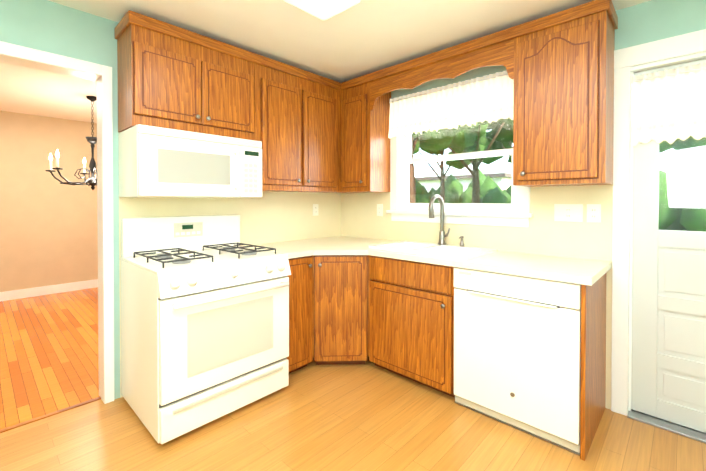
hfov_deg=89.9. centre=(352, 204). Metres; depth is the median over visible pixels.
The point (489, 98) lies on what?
window curtain
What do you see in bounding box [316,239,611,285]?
countertop
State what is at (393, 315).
base cabinet
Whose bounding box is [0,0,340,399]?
wall
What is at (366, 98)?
upper cabinet
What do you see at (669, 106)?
door curtain
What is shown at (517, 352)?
dishwasher
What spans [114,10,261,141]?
upper cabinet
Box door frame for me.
[611,29,705,442]
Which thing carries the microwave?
attached to the upper cabinet at (170, 76)
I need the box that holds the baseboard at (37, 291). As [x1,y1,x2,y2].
[0,279,97,301]
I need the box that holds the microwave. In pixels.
[118,124,261,197]
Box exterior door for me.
[631,59,705,432]
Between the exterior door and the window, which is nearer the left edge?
the window
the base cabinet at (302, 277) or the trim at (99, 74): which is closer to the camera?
the trim at (99, 74)
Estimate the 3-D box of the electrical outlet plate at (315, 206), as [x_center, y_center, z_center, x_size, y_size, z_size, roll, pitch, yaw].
[-0.371,0.051,3.513,0.007,0.115,0.072,1,1,43]
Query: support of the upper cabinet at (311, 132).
attached to the wall at (51, 27)
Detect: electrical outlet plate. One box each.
[313,204,317,215]
[377,204,382,215]
[554,204,582,221]
[587,204,600,222]
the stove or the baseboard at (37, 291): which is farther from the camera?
the baseboard at (37, 291)
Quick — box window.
[386,120,532,226]
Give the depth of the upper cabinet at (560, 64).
2.07 m
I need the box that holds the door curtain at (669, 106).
[631,63,705,146]
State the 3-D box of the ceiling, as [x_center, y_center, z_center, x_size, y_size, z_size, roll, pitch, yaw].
[-1.751,-1.218,2.175,7.420,0.080,4.850,1,1,43]
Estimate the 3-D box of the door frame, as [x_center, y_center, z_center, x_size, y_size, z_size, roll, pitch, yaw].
[1.978,0.168,1.885,0.966,2.195,0.185,1,1,43]
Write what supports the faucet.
on the countertop at (590, 272)
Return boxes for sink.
[369,241,496,259]
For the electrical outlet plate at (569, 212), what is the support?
attached to the wall at (544, 233)
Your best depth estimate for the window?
2.92 m
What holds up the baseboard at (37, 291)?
attached to the wall at (48, 230)
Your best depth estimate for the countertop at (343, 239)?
3.33 m
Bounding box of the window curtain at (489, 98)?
[388,70,513,137]
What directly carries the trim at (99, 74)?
attached to the wall at (51, 27)
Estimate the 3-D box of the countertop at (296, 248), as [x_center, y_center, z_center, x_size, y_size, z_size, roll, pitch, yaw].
[-0.426,0.361,2.784,0.930,0.038,0.570,1,1,43]
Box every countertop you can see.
[244,240,367,258]
[304,236,397,244]
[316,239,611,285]
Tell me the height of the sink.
0.191 m
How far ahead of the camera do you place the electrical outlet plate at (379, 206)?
3.41 m
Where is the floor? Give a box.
[0,287,705,470]
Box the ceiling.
[0,0,650,122]
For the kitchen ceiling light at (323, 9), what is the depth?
1.99 m
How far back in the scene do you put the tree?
17.56 m
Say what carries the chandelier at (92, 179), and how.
hanging from the ceiling
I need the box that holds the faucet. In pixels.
[428,195,463,246]
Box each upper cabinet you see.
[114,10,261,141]
[261,56,341,192]
[342,72,393,192]
[506,0,617,186]
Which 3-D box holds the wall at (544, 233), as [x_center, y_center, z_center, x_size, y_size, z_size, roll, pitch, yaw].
[1.198,0.037,2.638,3.740,2.440,0.154,1,1,43]
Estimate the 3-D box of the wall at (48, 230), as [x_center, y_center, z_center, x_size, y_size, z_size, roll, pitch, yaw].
[-4.417,0.016,4.695,0.100,2.440,4.850,1,1,43]
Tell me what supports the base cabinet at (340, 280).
on the floor
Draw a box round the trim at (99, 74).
[0,41,113,432]
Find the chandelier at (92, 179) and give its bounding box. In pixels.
[45,96,96,189]
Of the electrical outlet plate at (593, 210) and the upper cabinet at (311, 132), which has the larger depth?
the upper cabinet at (311, 132)
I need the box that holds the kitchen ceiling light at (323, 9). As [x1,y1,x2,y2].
[284,0,360,19]
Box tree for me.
[409,117,705,231]
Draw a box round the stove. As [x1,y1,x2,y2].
[120,215,290,443]
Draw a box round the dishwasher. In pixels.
[453,267,580,454]
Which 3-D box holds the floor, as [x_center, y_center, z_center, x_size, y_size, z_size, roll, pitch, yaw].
[-1.751,1.292,2.201,7.420,0.060,4.850,1,1,43]
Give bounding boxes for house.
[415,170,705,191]
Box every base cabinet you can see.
[287,255,314,372]
[315,255,414,364]
[367,267,454,397]
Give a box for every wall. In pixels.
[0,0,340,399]
[0,111,97,291]
[341,0,705,409]

